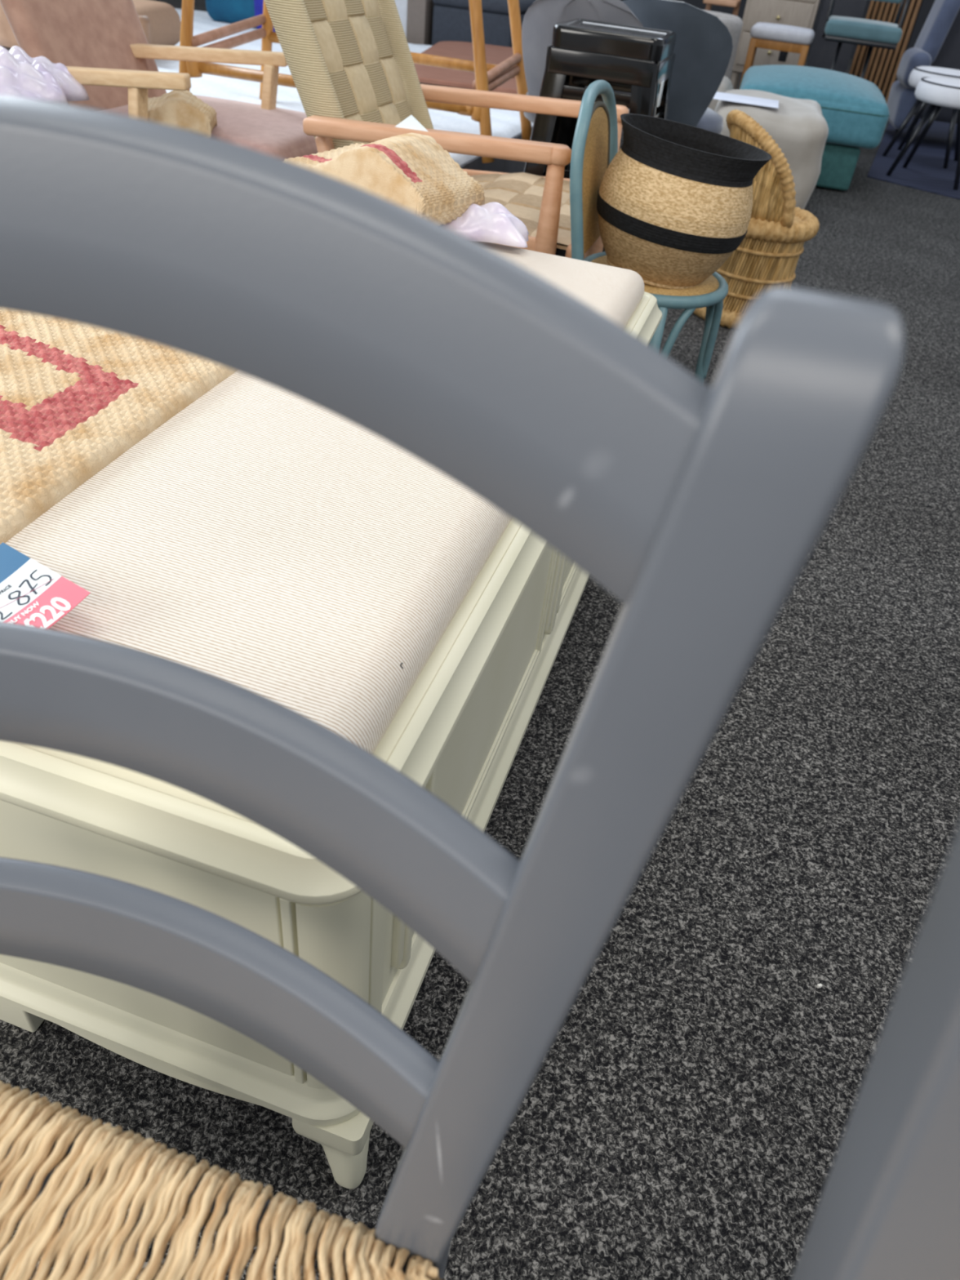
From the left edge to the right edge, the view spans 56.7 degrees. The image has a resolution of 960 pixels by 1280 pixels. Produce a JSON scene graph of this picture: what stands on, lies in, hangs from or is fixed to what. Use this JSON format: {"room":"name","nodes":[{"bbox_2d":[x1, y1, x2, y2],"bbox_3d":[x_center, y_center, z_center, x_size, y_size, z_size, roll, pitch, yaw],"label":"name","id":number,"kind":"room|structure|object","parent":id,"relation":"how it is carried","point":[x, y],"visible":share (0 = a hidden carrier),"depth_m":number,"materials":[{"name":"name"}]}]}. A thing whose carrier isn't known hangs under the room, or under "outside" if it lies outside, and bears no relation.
{"room":"store","nodes":[
{"label":"store","id":0,"kind":"room"},
{"bbox_2d":[395,0,407,37],"bbox_3d":[-0.664,-4.943,5.480,0.600,2.600,0.130,16,40,11],"label":"wall partition","id":1,"kind":"structure","parent":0,"point":[402,5],"depth_m":5.92,"materials":[{"name":"white paint"}]},
{"bbox_2d":[406,0,433,45],"bbox_3d":[-0.322,-4.841,5.405,0.130,2.600,0.150,16,40,11],"label":"trim","id":2,"kind":"structure","parent":1,"relation":"attached to","point":[420,12],"depth_m":5.92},
{"bbox_2d":[0,0,959,1279],"bbox_3d":[0.391,-3.294,5.678,18.000,0.001,17.000,7,39,0],"label":"floor","id":3,"kind":"structure","parent":0,"point":[686,1117],"depth_m":1.17,"materials":[{"name":"grey carpet"}]},
{"bbox_2d":[0,0,318,159],"bbox_3d":[-0.913,-1.566,2.579,0.876,1.003,0.853,16,40,11],"label":"armchair","id":4,"kind":"object","parent":3,"relation":"on","point":[104,45],"visible":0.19,"depth_m":2.57,"materials":[{"name":"pink fabric"}]},
{"bbox_2d":[0,45,89,103],"bbox_3d":[-1.188,-1.397,2.181,0.376,0.110,0.332,7,39,0],"label":"shell","id":5,"kind":"object","parent":4,"relation":"on","point":[21,75],"visible":0.93,"depth_m":2.14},
{"bbox_2d":[0,0,166,110],"bbox_3d":[-1.160,-1.794,2.567,0.293,0.681,0.520,16,40,11],"label":"cushion","id":6,"kind":"object","parent":4,"relation":"on","point":[91,33],"depth_m":2.56,"materials":[{"name":"pink fabric"}]},
{"bbox_2d":[147,89,217,136],"bbox_3d":[-0.833,-1.438,2.428,0.208,0.098,0.160,-1,40,-9],"label":"cushion","id":7,"kind":"object","parent":4,"relation":"on","point":[183,109],"visible":0.5,"depth_m":2.38,"materials":[{"name":"beige fabric"}]},
{"bbox_2d":[104,94,318,159],"bbox_3d":[-0.778,-1.540,2.725,0.660,0.140,0.580,16,40,11],"label":"seat cushion","id":8,"kind":"object","parent":4,"relation":"on","point":[265,127],"depth_m":2.60,"materials":[{"name":"pink fabric"}]},
{"bbox_2d":[0,8,572,173],"bbox_3d":[-1.237,-2.932,4.757,3.445,0.304,3.425,16,40,11],"label":"display platform","id":9,"kind":"object","parent":3,"relation":"on","point":[504,123],"visible":0.06,"depth_m":3.93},
{"bbox_2d":[0,0,181,47],"bbox_3d":[-1.953,-3.210,4.234,0.916,0.620,0.897,8,39,1],"label":"armchair","id":10,"kind":"object","parent":9,"relation":"on","point":[160,21],"visible":0.18,"depth_m":4.33,"materials":[{"name":"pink fabric"}]},
{"bbox_2d":[253,0,275,31],"bbox_3d":[-1.172,-3.793,5.332,0.340,0.310,0.220,16,40,11],"label":"cushion","id":11,"kind":"object","parent":9,"relation":"on","point":[258,4],"visible":0.08,"depth_m":5.28,"materials":[{"name":"blue fabric"}]},
{"bbox_2d":[178,0,532,163],"bbox_3d":[-0.429,-2.288,3.253,1.224,0.758,0.685,16,40,11],"label":"rattan chair","id":12,"kind":"object","parent":9,"relation":"on","point":[488,77],"visible":0.57,"depth_m":3.25,"materials":[{"name":"brown wood"}]},
{"bbox_2d":[205,0,256,27],"bbox_3d":[-1.334,-4.088,5.702,0.850,0.290,0.300,16,40,11],"label":"cushion","id":13,"kind":"object","parent":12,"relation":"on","point":[230,11],"visible":0.38,"depth_m":5.67,"materials":[{"name":"blue fabric"}]},
{"bbox_2d":[413,40,517,93],"bbox_3d":[0.112,-3.169,4.953,0.920,0.064,1.750,9,39,2],"label":"cushion","id":14,"kind":"object","parent":9,"relation":"on","point":[496,55],"visible":0.26,"depth_m":4.57,"materials":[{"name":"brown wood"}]},
{"bbox_2d":[0,241,662,1189],"bbox_3d":[-0.301,-0.181,1.322,0.887,0.559,1.397,16,40,11],"label":"storage bench","id":15,"kind":"object","parent":3,"relation":"on","point":[261,540],"visible":0.38,"depth_m":0.80,"materials":[{"name":"beige paint"}]},
{"bbox_2d":[0,542,90,628],"bbox_3d":[-0.368,-0.028,0.666,0.105,0.014,0.100,26,43,22],"label":"price tag","id":16,"kind":"object","parent":15,"relation":"on","point":[32,593],"visible":0.87,"depth_m":0.68,"materials":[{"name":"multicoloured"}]},
{"bbox_2d":[0,308,235,544],"bbox_3d":[-0.483,-0.370,1.096,0.419,0.053,1.030,16,40,11],"label":"pillow","id":17,"kind":"object","parent":15,"relation":"on","point":[75,397],"visible":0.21,"depth_m":0.94,"materials":[{"name":"beige fabric"}]},
{"bbox_2d":[284,132,484,224],"bbox_3d":[-0.169,-0.811,1.557,0.308,0.126,0.200,25,43,21],"label":"pillow","id":18,"kind":"object","parent":15,"relation":"on","point":[412,171],"visible":0.56,"depth_m":1.48,"materials":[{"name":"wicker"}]},
{"bbox_2d":[441,201,528,247],"bbox_3d":[0.006,-0.746,1.575,0.167,0.056,0.096,7,39,0],"label":"plastic wrap","id":19,"kind":"object","parent":15,"relation":"on","point":[490,222],"visible":0.84,"depth_m":1.55,"materials":[{"name":"white plastic"}]},
{"bbox_2d":[264,0,628,258],"bbox_3d":[-0.080,-1.299,2.403,0.892,0.965,0.756,16,40,11],"label":"armchair","id":20,"kind":"object","parent":3,"relation":"on","point":[350,63],"visible":0.49,"depth_m":2.24,"materials":[{"name":"brown wood"}]},
{"bbox_2d":[395,115,427,131],"bbox_3d":[-0.168,-1.195,2.067,0.128,0.046,0.055,16,40,11],"label":"price tag","id":21,"kind":"object","parent":20,"relation":"on","point":[410,122],"visible":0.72,"depth_m":2.05,"materials":[{"name":"white paper"}]},
{"bbox_2d":[0,94,904,1279],"bbox_3d":[-0.244,0.344,0.382,0.503,0.943,0.511,15,40,10],"label":"dining chair","id":22,"kind":"object","parent":3,"relation":"on","point":[700,508],"visible":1,"depth_m":0.28,"materials":[{"name":"grey paint"}]},
{"bbox_2d":[431,0,535,47],"bbox_3d":[0.046,-4.154,6.213,0.570,0.570,0.770,16,40,11],"label":"chair","id":23,"kind":"object","parent":3,"relation":"on","point":[451,18],"visible":0.22,"depth_m":5.84,"materials":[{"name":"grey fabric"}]},
{"bbox_2d":[543,162,604,257],"bbox_3d":[0.334,-1.628,3.368,0.340,0.330,0.120,16,40,11],"label":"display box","id":24,"kind":"object","parent":3,"relation":"on","point":[562,252],"visible":0.02,"depth_m":3.40,"materials":[{"name":"black"}]},
{"bbox_2d":[521,0,643,138],"bbox_3d":[0.388,-1.967,3.377,0.490,0.852,0.590,16,40,11],"label":"velvet chair","id":25,"kind":"object","parent":3,"relation":"on","point":[540,19],"visible":0.29,"depth_m":3.01,"materials":[{"name":"grey fabric"}]},
{"bbox_2d":[523,18,676,178],"bbox_3d":[0.380,-1.558,2.939,0.454,0.771,0.446,16,40,11],"label":"chair","id":26,"kind":"object","parent":3,"relation":"on","point":[638,61],"visible":0.59,"depth_m":2.64,"materials":[{"name":"black leather"}]},
{"bbox_2d":[569,80,728,382],"bbox_3d":[0.392,-0.860,2.104,0.393,0.748,0.398,16,40,11],"label":"rattan chair","id":27,"kind":"object","parent":3,"relation":"on","point":[595,140],"visible":0.52,"depth_m":2.01,"materials":[{"name":"wicker"}]},
{"bbox_2d":[596,113,772,288],"bbox_3d":[0.438,-0.986,2.015,0.349,0.316,0.350,-5,40,-14],"label":"basket","id":28,"kind":"object","parent":27,"relation":"on","point":[674,202],"visible":1,"depth_m":1.91,"materials":[{"name":"beige wicker"}]},
{"bbox_2d":[622,0,733,133],"bbox_3d":[0.751,-2.153,3.683,0.516,0.821,0.590,21,41,17],"label":"velvet chair","id":29,"kind":"object","parent":3,"relation":"on","point":[704,46],"visible":0.35,"depth_m":3.32,"materials":[{"name":"fabric"}]},
{"bbox_2d":[707,75,733,111],"bbox_3d":[1.276,-3.170,5.338,0.420,0.400,0.400,16,40,11],"label":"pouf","id":30,"kind":"object","parent":3,"relation":"on","point":[726,85],"visible":0.15,"depth_m":5.12,"materials":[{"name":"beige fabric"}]},
{"bbox_2d":[702,0,741,16],"bbox_3d":[1.887,-4.889,7.095,0.260,0.950,0.320,16,40,11],"label":"wooden chair","id":31,"kind":"object","parent":3,"relation":"on","point":[735,4],"visible":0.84,"depth_m":6.88,"materials":[{"name":"brown wood"}]},
{"bbox_2d":[702,9,742,79],"bbox_3d":[1.362,-3.952,6.127,0.740,0.628,0.690,16,40,11],"label":"tub chair","id":32,"kind":"object","parent":3,"relation":"on","point":[734,24],"visible":0.06,"depth_m":5.86,"materials":[{"name":"beige fabric"}]},
{"bbox_2d":[693,109,819,328],"bbox_3d":[0.933,-1.375,2.923,0.379,0.615,0.381,29,44,25],"label":"basket","id":33,"kind":"object","parent":3,"relation":"on","point":[767,256],"visible":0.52,"depth_m":2.82,"materials":[{"name":"brown wicker"}]},
{"bbox_2d":[714,89,828,208],"bbox_3d":[1.381,-2.413,4.390,0.558,0.446,0.815,13,39,8],"label":"pouf","id":34,"kind":"object","parent":3,"relation":"on","point":[799,127],"visible":0.46,"depth_m":4.03,"materials":[{"name":"beige fabric"}]},
{"bbox_2d":[712,91,778,108],"bbox_3d":[1.219,-2.499,4.113,0.320,0.002,0.260,14,40,8],"label":"paper sheet","id":35,"kind":"object","parent":34,"relation":"on","point":[718,95],"visible":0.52,"depth_m":4.10,"materials":[{"name":"white paper"}]},
{"bbox_2d":[730,0,820,89],"bbox_3d":[2.317,-4.747,6.984,0.524,0.950,0.486,16,40,11],"label":"base cabinet","id":36,"kind":"object","parent":3,"relation":"on","point":[799,13],"visible":0.62,"depth_m":6.78,"materials":[{"name":"beige paint"}]},
{"bbox_2d":[738,22,814,88],"bbox_3d":[2.056,-3.971,6.272,0.420,0.602,0.320,16,40,11],"label":"stool","id":37,"kind":"object","parent":3,"relation":"on","point":[784,37],"visible":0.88,"depth_m":6.03,"materials":[{"name":"grey fabric"}]},
{"bbox_2d":[738,64,889,190],"bbox_3d":[1.859,-2.992,5.117,0.786,0.490,1.056,14,40,8],"label":"ottoman","id":38,"kind":"object","parent":3,"relation":"on","point":[855,113],"visible":0.59,"depth_m":4.68,"materials":[{"name":"teal fabric"}]},
{"bbox_2d":[739,64,889,148],"bbox_3d":[1.868,-3.075,5.049,0.780,0.275,1.050,14,40,8],"label":"cushion","id":39,"kind":"object","parent":38,"relation":"on","point":[855,113],"depth_m":4.66,"materials":[{"name":"teal fabric"}]},
{"bbox_2d":[816,983,822,988],"bbox_3d":[0.425,0.433,1.114,0.006,0.006,0.004,-4,40,-13],"label":"paper scrap","id":40,"kind":"object","parent":3,"relation":"on","point":[819,985],"visible":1,"depth_m":1.11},
{"bbox_2d":[822,0,909,78],"bbox_3d":[2.488,-3.908,5.905,0.483,1.045,0.500,16,40,11],"label":"bar stool","id":41,"kind":"object","parent":3,"relation":"on","point":[851,30],"visible":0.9,"depth_m":5.66,"materials":[{"name":"teal fabric"}]},
{"bbox_2d":[791,822,959,1279],"bbox_3d":[0.274,0.512,0.252,0.503,0.943,0.511,9,39,3],"label":"dining chair","id":42,"kind":"object","parent":3,"relation":"on","point":[888,1208],"visible":1,"depth_m":0.22,"materials":[{"name":"grey paint"}]},
{"bbox_2d":[848,0,923,103],"bbox_3d":[3.224,-4.966,6.867,0.039,1.600,0.400,-28,51,-35],"label":"slatted panel","id":43,"kind":"object","parent":3,"relation":"on","point":[883,64],"visible":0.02,"depth_m":7.05,"materials":[{"name":"brown wood"}]},
{"bbox_2d":[866,115,959,199],"bbox_3d":[4.176,-3.200,6.108,3.665,0.006,3.940,33,46,28],"label":"rug","id":44,"kind":"object","parent":3,"relation":"on","point":[925,171],"visible":0.6,"depth_m":5.77,"materials":[{"name":"blue carpet"}]},
{"bbox_2d":[882,66,959,168],"bbox_3d":[2.967,-3.409,5.787,0.480,0.508,0.480,21,41,17],"label":"stool","id":45,"kind":"object","parent":44,"relation":"on","point":[917,73],"visible":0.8,"depth_m":5.70,"materials":[{"name":"white fabric"}]},
{"bbox_2d":[885,76,959,190],"bbox_3d":[2.751,-3.003,5.259,0.480,0.508,0.480,21,41,17],"label":"stool","id":46,"kind":"object","parent":44,"relation":"on","point":[940,92],"visible":1,"depth_m":5.13,"materials":[{"name":"white fabric"}]},
{"bbox_2d":[887,0,959,142],"bbox_3d":[3.517,-4.182,6.246,1.010,1.229,0.842,12,39,6],"label":"armchair","id":47,"kind":"object","parent":44,"relation":"on","point":[937,44],"visible":0.74,"depth_m":6.26,"materials":[{"name":"grey fabric"}]},
{"bbox_2d":[433,0,934,57],"bbox_3d":[1.091,-9.189,10.617,18.000,3.000,0.150,7,39,0],"label":"wall","id":48,"kind":"structure","parent":0,"point":[926,5],"depth_m":11.27,"materials":[{"name":"grey paint"}]},
{"bbox_2d":[806,0,866,73],"bbox_3d":[3.102,-5.721,7.138,0.335,2.400,0.100,16,40,11],"label":"wall pier","id":49,"kind":"object","parent":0,"point":[822,53],"visible":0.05,"depth_m":7.60,"materials":[{"name":"grey paint"}]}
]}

